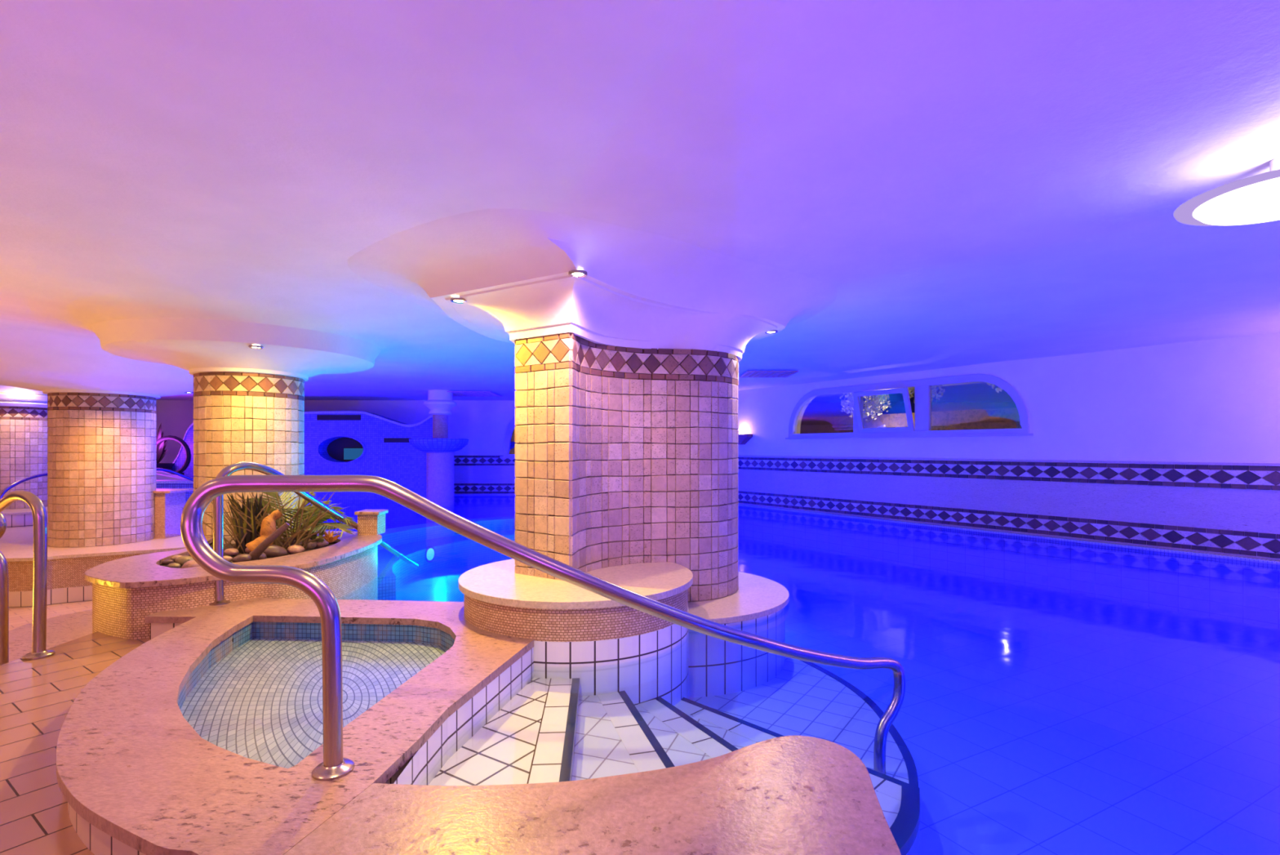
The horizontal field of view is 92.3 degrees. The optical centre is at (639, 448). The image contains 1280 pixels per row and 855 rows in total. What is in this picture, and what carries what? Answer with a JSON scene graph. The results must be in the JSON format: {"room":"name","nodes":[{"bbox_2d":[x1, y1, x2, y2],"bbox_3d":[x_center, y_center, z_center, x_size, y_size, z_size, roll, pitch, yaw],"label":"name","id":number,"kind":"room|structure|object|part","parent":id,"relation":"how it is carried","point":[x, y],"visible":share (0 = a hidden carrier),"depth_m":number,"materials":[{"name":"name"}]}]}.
{"room":"spa","nodes":[
{"label":"spa","id":0,"kind":"room"},
{"bbox_2d":[0,631,150,854],"bbox_3d":[4.420,1.367,0.775,15.160,0.605,5.950,0,0,0],"label":"floor","id":1,"kind":"structure","parent":0,"point":[37,695],"depth_m":2.27,"materials":[{"name":"tile"}]},
{"bbox_2d":[0,489,55,659],"bbox_3d":[-3.867,0.640,3.426,1.786,0.846,0.120,0,0,19],"label":"pool handrail","id":2,"kind":"object","parent":1,"relation":"on","point":[35,503],"visible":1,"depth_m":3.13,"materials":[{"name":"silver metal"}]},
{"bbox_2d":[155,400,515,518],"bbox_3d":[-7.775,0.345,14.025,16.450,2.950,0.250,0,0,0],"label":"wall","id":3,"kind":"structure","parent":0,"point":[485,424],"depth_m":13.90,"materials":[{"name":"paint"}]},
{"bbox_2d":[453,455,515,493],"bbox_3d":[-2.050,0.600,13.893,4.700,0.880,0.015,0,0,0],"label":"cladding","id":4,"kind":"object","parent":3,"relation":"attached to","point":[504,473],"visible":0.12,"depth_m":13.88,"materials":[{"name":"tile"}]},
{"bbox_2d":[453,483,515,493],"bbox_3d":[-2.050,0.908,13.881,4.699,0.226,0.022,0,0,0],"label":"frieze","id":5,"kind":"object","parent":4,"relation":"attached to","point":[470,489],"visible":0.25,"depth_m":13.87,"materials":[{"name":"tile"}]},
{"bbox_2d":[453,455,515,465],"bbox_3d":[-2.050,0.278,13.881,4.700,0.227,0.022,0,0,0],"label":"frieze","id":6,"kind":"object","parent":4,"relation":"attached to","point":[457,460],"visible":0.37,"depth_m":13.87,"materials":[{"name":"tile"}]},
{"bbox_2d":[499,415,515,457],"bbox_3d":[-2.175,-0.350,13.910,1.950,1.140,0.180,0,0,0],"label":"window","id":7,"kind":"structure","parent":3,"relation":"in","point":[510,428],"depth_m":13.86,"materials":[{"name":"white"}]},
{"bbox_3d":[-2.175,0.200,13.885,1.950,0.040,0.130,0,0,0],"label":"sill","id":8,"kind":"part","parent":7,"relation":"part of","materials":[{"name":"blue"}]},
{"bbox_2d":[0,0,1279,402],"bbox_3d":[-1.800,-1.080,6.000,28.800,0.018,16.800,0,0,0],"label":"ceiling","id":9,"kind":"structure","parent":0,"point":[971,182],"depth_m":2.14,"materials":[{"name":"paint"}]},
{"bbox_2d":[446,391,502,396],"bbox_3d":[-3.305,-1.056,11.972,1.024,0.012,1.024,0,0,0],"label":"ceiling vent","id":10,"kind":"object","parent":9,"relation":"in","point":[455,393],"visible":0.84,"depth_m":11.96,"materials":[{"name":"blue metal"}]},
{"bbox_2d":[739,370,799,377],"bbox_3d":[1.828,-1.056,8.772,0.704,0.012,0.704,0,0,0],"label":"ceiling vent","id":11,"kind":"object","parent":9,"relation":"in","point":[748,373],"visible":1,"depth_m":8.68,"materials":[{"name":"white metal"}]},
{"bbox_2d":[1173,157,1279,226],"bbox_3d":[2.400,-0.983,2.300,0.610,0.194,0.610,0,0,0],"label":"ceiling lamp","id":12,"kind":"object","parent":9,"relation":"attached to","point":[1255,199],"visible":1,"depth_m":2.28,"materials":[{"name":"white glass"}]},
{"bbox_3d":[2.370,-0.904,2.255,0.510,0.036,0.510,0,0,0],"label":"lamp shade","id":13,"kind":"part","parent":12,"relation":"part of","materials":[{"name":"white glass"}]},
{"bbox_3d":[2.400,-1.010,2.300,0.060,0.140,0.060,0,0,0],"label":"stem","id":14,"kind":"part","parent":12,"relation":"part of","materials":[{"name":"white"}]},
{"bbox_2d":[8,530,1279,854],"bbox_3d":[-1.800,1.680,5.950,28.400,0.080,16.300,0,0,0],"label":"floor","id":15,"kind":"structure","parent":0,"point":[1030,720],"depth_m":4.02,"materials":[{"name":"liquid"}]},
{"bbox_2d":[8,609,92,662],"bbox_3d":[-3.837,1.480,3.787,1.566,0.320,3.482,0,0,0],"label":"step","id":16,"kind":"structure","parent":15,"relation":"on","point":[60,629],"depth_m":4.41,"materials":[{"name":"stone"}]},
{"bbox_2d":[0,511,8,665],"bbox_3d":[-4.002,0.826,3.632,0.648,0.989,0.110,0,0,7],"label":"pool handrail","id":17,"kind":"object","parent":16,"relation":"on","point":[4,585],"visible":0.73,"depth_m":3.59,"materials":[{"name":"silver metal"}]},
{"bbox_2d":[0,525,185,607],"bbox_3d":[-9.296,1.425,8.764,10.513,0.590,5.635,0,0,0],"label":"bench","id":18,"kind":"object","parent":15,"relation":"on","point":[67,566],"visible":0.24,"depth_m":6.58,"materials":[{"name":"stone"}]},
{"bbox_2d":[1,506,47,527],"bbox_3d":[-9.850,1.025,9.700,2.600,0.210,2.600,0,0,0],"label":"plinth","id":19,"kind":"object","parent":18,"relation":"on","point":[23,517],"visible":0.04,"depth_m":8.86,"materials":[{"name":"stone"}]},
{"bbox_2d":[0,385,48,509],"bbox_3d":[-9.850,-0.075,9.700,3.200,2.030,3.200,0,0,0],"label":"column","id":20,"kind":"structure","parent":18,"relation":"on","point":[24,427],"depth_m":9.39,"materials":[{"name":"brown tile"}]},
{"bbox_2d":[0,467,193,498],"bbox_3d":[-7.904,0.725,9.476,0.676,0.818,3.980,0,0,7],"label":"pool handrail","id":21,"kind":"object","parent":18,"relation":"on","point":[5,490],"visible":0.47,"depth_m":8.14,"materials":[{"name":"silver metal"}]},
{"bbox_2d":[151,488,193,537],"bbox_3d":[-6.274,0.830,7.880,0.826,0.600,0.440,0,0,0],"label":"pier","id":22,"kind":"object","parent":18,"relation":"on","point":[169,503],"visible":0.28,"depth_m":7.76,"materials":[{"name":"tile"}]},
{"bbox_2d":[0,324,357,546],"bbox_3d":[-6.540,0.030,7.500,5.800,2.240,5.800,0,0,0],"label":"column","id":23,"kind":"structure","parent":18,"relation":"on","point":[101,404],"depth_m":7.04,"materials":[{"name":"brown tile"}]},
{"bbox_2d":[84,537,221,639],"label":"bench","id":24,"kind":"object","parent":15,"relation":"on","point":[130,593],"depth_m":3.52,"materials":[{"name":"tile"}]},
{"bbox_2d":[161,559,173,564],"bbox_3d":[-3.151,0.760,4.099,0.066,0.037,0.054,0,0,-18],"label":"pebble","id":25,"kind":"object","parent":24,"relation":"on","point":[166,562],"visible":0.84,"depth_m":4.08,"materials":[{"name":"stone"}]},
{"bbox_2d":[167,562,180,568],"bbox_3d":[-3.006,0.760,3.965,0.067,0.042,0.066,0,0,40],"label":"pebble","id":26,"kind":"object","parent":24,"relation":"on","point":[172,564],"visible":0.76,"depth_m":3.95,"materials":[{"name":"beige stone"}]},
{"bbox_2d":[170,555,182,561],"bbox_3d":[-3.198,0.760,4.240,0.079,0.045,0.062,0,0,21],"label":"pebble","id":27,"kind":"object","parent":24,"relation":"on","point":[174,557],"visible":0.57,"depth_m":4.22,"materials":[{"name":"beige stone"}]},
{"bbox_2d":[174,555,194,565],"bbox_3d":[-3.067,0.758,4.145,0.120,0.067,0.093,0,0,-28],"label":"pebble","id":28,"kind":"object","parent":24,"relation":"on","point":[181,560],"visible":0.6,"depth_m":4.11,"materials":[{"name":"beige stone"}]},
{"bbox_2d":[181,560,199,568],"bbox_3d":[-2.880,0.759,3.965,0.124,0.072,0.115,0,0,17],"label":"pebble","id":29,"kind":"object","parent":24,"relation":"on","point":[191,563],"visible":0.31,"depth_m":3.93,"materials":[{"name":"stone"}]},
{"bbox_2d":[155,479,193,501],"bbox_3d":[-8.629,1.125,11.100,2.044,1.090,0.480,0,0,0],"label":"wall","id":30,"kind":"structure","parent":15,"relation":"on","point":[160,483],"depth_m":10.90,"materials":[{"name":"tile"}]},
{"bbox_2d":[56,596,534,854],"bbox_3d":[-1.629,1.300,2.490,2.242,0.760,2.920,0,0,0],"label":"footbath","id":31,"kind":"object","parent":15,"relation":"on","point":[205,737],"visible":0.84,"depth_m":2.24,"materials":[{"name":"stone"}]},
{"bbox_2d":[177,621,454,768],"bbox_3d":[-1.499,1.005,2.573,1.293,0.110,1.650,0,0,0],"label":"basin","id":32,"kind":"object","parent":31,"relation":"in","point":[255,693],"depth_m":2.79,"materials":[{"name":"white tile"}]},
{"bbox_2d":[171,410,432,530],"bbox_3d":[-6.814,0.454,12.570,5.619,2.432,0.380,0,0,0],"label":"wall","id":33,"kind":"structure","parent":15,"relation":"on","point":[340,442],"depth_m":12.40,"materials":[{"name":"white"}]},
{"bbox_3d":[-6.032,0.026,12.400,1.000,0.600,0.040,0,0,0],"label":"porthole frame","id":34,"kind":"part","parent":33,"relation":"part of","materials":[{"name":"white tile"}]},
{"bbox_2d":[223,530,382,601],"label":"planter","id":35,"kind":"object","parent":15,"relation":"on","point":[348,566],"depth_m":4.33,"materials":[{"name":"tile"}]},
{"bbox_2d":[223,555,232,561],"bbox_3d":[-2.831,0.759,4.193,0.082,0.052,0.075,0,0,-39],"label":"pebble","id":36,"kind":"object","parent":35,"relation":"on","point":[228,558],"visible":0.48,"depth_m":4.18,"materials":[{"name":"beige stone"}]},
{"bbox_2d":[223,547,239,555],"bbox_3d":[-2.993,0.760,4.503,0.095,0.053,0.077,0,0,3],"label":"pebble","id":37,"kind":"object","parent":35,"relation":"on","point":[232,551],"visible":1,"depth_m":4.48,"materials":[{"name":"stone"}]},
{"bbox_2d":[231,553,251,562],"bbox_3d":[-2.732,0.759,4.219,0.118,0.069,0.094,0,0,-14],"label":"pebble","id":38,"kind":"object","parent":35,"relation":"on","point":[243,557],"visible":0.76,"depth_m":4.19,"materials":[{"name":"stone"}]},
{"bbox_2d":[226,492,263,553],"bbox_3d":[-3.001,0.563,4.683,0.412,0.474,0.154,0,0,25],"label":"spiky plant","id":39,"kind":"object","parent":35,"relation":"on","point":[255,510],"visible":0.66,"depth_m":4.62,"materials":[{"name":"green plant"}]},
{"bbox_2d":[244,546,251,553],"bbox_3d":[-2.912,0.760,4.617,0.111,0.070,0.101,0,0,-3],"label":"pebble","id":40,"kind":"object","parent":35,"relation":"on","point":[247,550],"visible":0.23,"depth_m":4.57,"materials":[{"name":"stone"}]},
{"bbox_2d":[0,224,515,544],"bbox_3d":[-3.480,-0.075,5.500,5.600,2.030,5.600,0,0,0],"label":"column","id":41,"kind":"structure","parent":35,"relation":"on","point":[197,308],"depth_m":4.58,"materials":[{"name":"brown tile"}]},
{"bbox_2d":[248,345,263,348],"bbox_3d":[-2.938,-0.774,4.700,0.096,0.016,0.096,0,0,0],"label":"recessed light","id":42,"kind":"object","parent":41,"relation":"attached to","point":[249,346],"visible":1,"depth_m":4.68,"materials":[{"name":"silver metal"}]},
{"bbox_2d":[248,551,266,559],"bbox_3d":[-2.706,0.759,4.341,0.120,0.070,0.099,0,0,29],"label":"pebble","id":43,"kind":"object","parent":35,"relation":"on","point":[263,556],"visible":0.41,"depth_m":4.32,"materials":[{"name":"stone"}]},
{"bbox_2d":[245,509,282,551],"bbox_3d":[-2.750,0.629,4.507,0.145,0.348,0.252,0,0,41],"label":"driftwood log","id":44,"kind":"object","parent":35,"relation":"on","point":[268,523],"visible":0.77,"depth_m":4.49,"materials":[{"name":"brown wood"}]},
{"bbox_2d":[249,521,289,560],"bbox_3d":[-2.622,0.676,4.312,0.293,0.307,0.077,0,0,-7],"label":"branch","id":45,"kind":"object","parent":35,"relation":"on","point":[258,551],"visible":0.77,"depth_m":4.29,"materials":[{"name":"wood"}]},
{"bbox_2d":[202,491,346,553],"bbox_3d":[-2.884,0.529,4.700,1.251,0.530,0.482,0,0,0],"label":"grass","id":46,"kind":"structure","parent":35,"relation":"on","point":[299,535],"depth_m":4.69,"materials":[{"name":"green plant"}]},
{"bbox_2d":[262,544,287,557],"bbox_3d":[-2.698,0.759,4.500,0.197,0.110,0.147,0,0,-8],"label":"pebble","id":47,"kind":"object","parent":35,"relation":"on","point":[273,550],"visible":0.52,"depth_m":4.46,"materials":[{"name":"stone"}]},
{"bbox_2d":[277,536,297,548],"bbox_3d":[-2.800,0.758,4.863,0.174,0.113,0.170,0,0,-31],"label":"succulent","id":48,"kind":"object","parent":35,"relation":"on","point":[294,540],"visible":0.19,"depth_m":4.82,"materials":[{"name":"plant"}]},
{"bbox_2d":[286,544,304,553],"bbox_3d":[-2.586,0.760,4.618,0.121,0.069,0.095,0,0,5],"label":"pebble","id":49,"kind":"object","parent":35,"relation":"on","point":[295,548],"visible":0.91,"depth_m":4.59,"materials":[{"name":"stone"}]},
{"bbox_2d":[248,491,357,538],"bbox_3d":[-2.667,0.554,4.957,0.934,0.481,0.702,0,0,0],"label":"palm","id":50,"kind":"object","parent":35,"relation":"on","point":[321,525],"visible":0.51,"depth_m":4.96,"materials":[{"name":"green plant"}]},
{"bbox_2d":[297,537,317,548],"bbox_3d":[-2.644,0.759,4.862,0.170,0.096,0.138,0,0,29],"label":"pebble","id":51,"kind":"object","parent":35,"relation":"on","point":[311,544],"visible":0.52,"depth_m":4.82,"materials":[{"name":"beige stone"}]},
{"bbox_2d":[208,461,417,605],"bbox_3d":[-2.399,0.665,5.003,0.191,1.167,2.823,0,0,3],"label":"pool handrail","id":52,"kind":"object","parent":35,"relation":"on","point":[218,502],"visible":0.76,"depth_m":3.70,"materials":[{"name":"silver metal"}]},
{"bbox_2d":[311,529,325,542],"bbox_3d":[-2.569,0.712,4.891,0.112,0.164,0.182,0,0,-20],"label":"succulent","id":53,"kind":"object","parent":35,"relation":"on","point":[314,536],"visible":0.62,"depth_m":4.88,"materials":[{"name":"green plant"}]},
{"bbox_2d":[315,538,328,546],"bbox_3d":[-2.567,0.761,4.931,0.127,0.074,0.103,0,0,-29],"label":"pebble","id":54,"kind":"object","parent":35,"relation":"on","point":[325,542],"visible":0.53,"depth_m":4.90,"materials":[{"name":"stone"}]},
{"bbox_2d":[324,530,340,542],"bbox_3d":[-2.357,0.676,4.703,0.137,0.095,0.091,0,0,0],"label":"rosette","id":55,"kind":"object","parent":35,"relation":"on","point":[329,537],"visible":1,"depth_m":4.70,"materials":[{"name":"orange plant"}]},
{"bbox_2d":[354,509,388,534],"bbox_3d":[-2.330,0.640,5.337,0.210,0.200,0.210,0,0,0],"label":"pedestal","id":56,"kind":"object","parent":35,"relation":"on","point":[370,522],"visible":1,"depth_m":5.25,"materials":[{"name":"tile"}]},
{"bbox_2d":[408,389,468,523],"bbox_3d":[-3.790,0.290,11.600,1.080,2.760,1.080,0,0,0],"label":"column","id":57,"kind":"structure","parent":15,"relation":"on","point":[440,449],"depth_m":11.39,"materials":[{"name":"white paint"}]},
{"bbox_2d":[408,438,468,452],"bbox_3d":[-3.790,-0.050,11.600,1.080,0.260,1.080,0,0,0],"label":"basin","id":58,"kind":"object","parent":57,"relation":"in","point":[425,445],"depth_m":11.21,"materials":[{"name":"tile"}]},
{"bbox_2d":[377,516,515,601],"bbox_3d":[-1.525,1.370,6.825,4.050,0.600,6.450,0,0,0],"label":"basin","id":59,"kind":"object","parent":15,"relation":"on","point":[455,553],"visible":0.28,"depth_m":7.71,"materials":[{"name":"blue liquid"}]},
{"bbox_2d":[425,546,435,562],"bbox_3d":[-2.623,1.320,7.661,0.032,0.200,0.200,0,0,15],"label":"lamp","id":60,"kind":"object","parent":59,"relation":"attached to","point":[430,552],"visible":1,"depth_m":7.64,"materials":[{"name":"white glass"}]},
{"bbox_2d":[180,474,905,780],"bbox_3d":[0.009,0.878,2.206,2.785,1.598,0.315,0,0,-24],"label":"pool handrail","id":61,"kind":"object","parent":15,"relation":"on","point":[334,766],"visible":0.92,"depth_m":1.85,"materials":[{"name":"silver metal"}]},
{"bbox_2d":[457,558,693,705],"bbox_3d":[-0.363,1.205,3.590,1.340,0.950,1.340,0,0,0],"label":"column base","id":62,"kind":"object","parent":15,"relation":"on","point":[611,646],"visible":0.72,"depth_m":3.05,"materials":[{"name":"tile"}]},
{"bbox_3d":[-0.363,0.748,3.590,1.340,0.035,1.340,0,0,0],"label":"seat","id":63,"kind":"part","parent":62,"relation":"part of","materials":[{"name":"stone"}]},
{"bbox_2d":[283,734,901,854],"bbox_3d":[-0.098,1.300,1.361,1.432,0.760,1.454,0,0,12],"label":"pool edge slab","id":64,"kind":"structure","parent":15,"relation":"on","point":[793,794],"depth_m":1.55,"materials":[{"name":"stone"}]},
{"bbox_2d":[304,494,979,531],"bbox_3d":[-1.800,1.363,7.250,28.200,0.627,13.500,0,0,0],"label":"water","id":65,"kind":"object","parent":15,"relation":"on","point":[488,507],"visible":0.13,"depth_m":10.19,"materials":[{"name":"blue liquid"}]},
{"bbox_2d":[428,656,919,854],"bbox_3d":[0.269,1.391,2.881,2.137,0.578,3.238,0,0,0],"label":"steps","id":66,"kind":"structure","parent":15,"relation":"on","point":[547,731],"depth_m":2.67,"materials":[{"name":"tile"}]},
{"bbox_2d":[687,571,789,697],"bbox_3d":[0.218,1.335,4.360,1.634,0.690,1.634,0,0,0],"label":"column base","id":67,"kind":"object","parent":15,"relation":"on","point":[717,666],"visible":0.32,"depth_m":3.71,"materials":[{"name":"tile"}]},
{"bbox_2d":[346,208,836,601],"bbox_3d":[-0.178,-0.043,4.377,3.356,2.105,3.347,0,0,0],"label":"pillar","id":68,"kind":"structure","parent":67,"relation":"on","point":[626,377],"depth_m":3.71,"materials":[{"name":"brown tile"}]},
{"bbox_2d":[450,297,466,303],"bbox_3d":[-1.062,-0.866,3.602,0.096,0.016,0.096,0,0,0],"label":"recessed light","id":69,"kind":"object","parent":68,"relation":"attached to","point":[455,300],"visible":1,"depth_m":3.58,"materials":[{"name":"silver metal"}]},
{"bbox_2d":[568,269,587,277],"bbox_3d":[-0.314,-0.884,3.112,0.096,0.016,0.096,0,0,0],"label":"recessed light","id":70,"kind":"object","parent":68,"relation":"attached to","point":[580,273],"visible":1,"depth_m":3.09,"materials":[{"name":"silver metal"}]},
{"bbox_2d":[764,329,777,333],"bbox_3d":[0.975,-0.867,4.566,0.096,0.016,0.096,0,0,0],"label":"recessed light","id":71,"kind":"object","parent":68,"relation":"attached to","point":[771,331],"visible":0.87,"depth_m":4.55,"materials":[{"name":"silver metal"}]},
{"bbox_3d":[0.218,1.008,4.360,1.634,0.035,1.634,0,0,0],"label":"seat","id":72,"kind":"part","parent":67,"relation":"part of","materials":[{"name":"stone"}]},
{"bbox_3d":[-11.978,1.145,12.620,8.044,1.050,2.560,0,0,0],"label":"terrace","id":73,"kind":"object","parent":15,"relation":"on","visible":0},
{"bbox_2d":[155,422,173,470],"bbox_3d":[-9.658,0.004,12.200,0.660,1.231,0.660,0,0,-45],"label":"agave","id":74,"kind":"object","parent":73,"relation":"on","point":[161,451],"visible":0.34,"depth_m":12.13,"materials":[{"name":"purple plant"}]},
{"bbox_2d":[155,462,173,470],"bbox_3d":[-9.658,0.460,12.200,0.660,0.320,0.660,0,0,0],"label":"pot","id":75,"kind":"object","parent":73,"relation":"on","point":[162,465],"depth_m":12.14,"materials":[{"name":"black metal"}]},
{"bbox_2d":[155,435,191,475],"bbox_3d":[-9.252,0.183,12.100,0.810,0.874,0.200,0,0,0],"label":"stand","id":76,"kind":"object","parent":73,"relation":"on","point":[188,452],"visible":0.58,"depth_m":12.07,"materials":[{"name":"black metal"}]},
{"bbox_2d":[155,470,192,479],"bbox_3d":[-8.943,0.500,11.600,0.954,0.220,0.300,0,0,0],"label":"lounger","id":77,"kind":"object","parent":73,"relation":"on","point":[159,474],"visible":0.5,"depth_m":11.50,"materials":[{"name":"white"}]},
{"bbox_3d":[-8.967,0.525,11.600,0.900,0.170,0.300,0,0,0],"label":"seat","id":78,"kind":"part","parent":77,"relation":"part of","materials":[{"name":"plastic"}]},
{"bbox_2d":[737,332,1279,560],"bbox_3d":[5.588,0.345,6.407,0.250,2.950,18.550,0,0,-35],"label":"wall","id":79,"kind":"structure","parent":0,"point":[1213,400],"depth_m":6.74,"materials":[{"name":"paint"}]},
{"bbox_2d":[737,432,752,444],"bbox_3d":[1.878,-0.175,11.364,0.138,0.210,0.440,0,0,-35],"label":"wall sconce","id":80,"kind":"object","parent":79,"relation":"attached to","point":[743,438],"visible":0.79,"depth_m":11.25,"materials":[{"name":"white ceramic"}]},
{"bbox_2d":[785,373,1033,439],"bbox_3d":[3.568,-0.557,8.927,0.269,0.805,3.841,0,0,-35],"label":"window","id":81,"kind":"structure","parent":79,"relation":"in","point":[922,427],"depth_m":8.60,"materials":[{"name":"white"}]},
{"bbox_3d":[3.621,-0.168,8.964,0.080,0.025,3.841,0,0,-35],"label":"sill","id":82,"kind":"part","parent":81,"relation":"part of","materials":[{"name":"blue"}]},
{"bbox_2d":[738,515,1279,628],"bbox_3d":[5.543,1.375,6.235,0.020,0.650,18.120,0,0,-35],"label":"wall tiles","id":83,"kind":"structure","parent":79,"relation":"attached to","point":[1239,593],"depth_m":7.15,"materials":[{"name":"tile"}]},
{"bbox_2d":[738,503,1279,570],"bbox_3d":[5.511,1.081,6.212,0.100,0.078,18.120,0,0,-35],"label":"pool edge","id":84,"kind":"object","parent":79,"relation":"attached to","point":[1270,564],"visible":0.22,"depth_m":6.83,"materials":[{"name":"tile"}]},
{"bbox_2d":[738,455,1279,466],"bbox_3d":[5.539,0.152,6.232,0.030,0.025,18.120,0,0,-35],"label":"trim","id":85,"kind":"structure","parent":79,"relation":"attached to","point":[871,458],"depth_m":7.20,"materials":[{"name":"paint"}]},
{"bbox_2d":[738,457,1279,560],"bbox_3d":[5.547,0.595,6.237,0.012,0.890,18.120,0,0,-35],"label":"cladding","id":86,"kind":"object","parent":79,"relation":"attached to","point":[1254,510],"visible":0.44,"depth_m":7.20,"materials":[{"name":"tile"}]},
{"bbox_2d":[737,457,1279,489],"bbox_3d":[5.548,0.278,6.226,0.022,0.227,18.100,0,0,-35],"label":"frieze","id":87,"kind":"object","parent":86,"relation":"attached to","point":[868,467],"visible":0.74,"depth_m":7.23,"materials":[{"name":"tile"}]},
{"bbox_2d":[737,490,1279,558],"bbox_3d":[5.548,0.907,6.226,0.022,0.227,18.100,0,0,-35],"label":"frieze","id":88,"kind":"object","parent":86,"relation":"attached to","point":[768,499],"visible":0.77,"depth_m":7.23,"materials":[{"name":"tile"}]},
{"label":"outside","id":89,"kind":"structure","parent":0,"visible":0},
{"bbox_2d":[839,392,891,422],"bbox_3d":[3.834,-0.783,10.447,0.826,0.709,0.936,0,0,0],"label":"shrub","id":90,"kind":"object","parent":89,"point":[871,407],"visible":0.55,"depth_m":10.34,"materials":[{"name":"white plant"}]},
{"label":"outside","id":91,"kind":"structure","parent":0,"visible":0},
{"bbox_2d":[901,384,945,402],"bbox_3d":[4.485,-0.964,9.701,0.628,0.521,0.571,0,0,0],"label":"shrub","id":92,"kind":"object","parent":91,"point":[934,389],"visible":0.31,"depth_m":9.62,"materials":[{"name":"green plant"}]},
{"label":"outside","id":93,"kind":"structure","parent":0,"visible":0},
{"bbox_2d":[986,382,1002,392],"bbox_3d":[5.184,-0.986,8.705,0.516,0.392,0.462,0,0,0],"label":"shrub","id":94,"kind":"object","parent":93,"point":[997,389],"visible":0.15,"depth_m":8.77,"materials":[{"name":"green plant"}]},
{"bbox_3d":[4.701,0.270,9.112,7.373,0.100,9.757,0,0,0],"label":"ground","id":95,"kind":"structure","parent":0,"visible":0},
{"bbox_2d":[800,407,1022,433],"bbox_3d":[5.295,-0.140,9.528,0.150,0.920,11.000,0,0,-35],"label":"wall","id":96,"kind":"structure","parent":95,"relation":"on","point":[995,418],"depth_m":9.98,"materials":[{"name":"white paint"}]}
]}

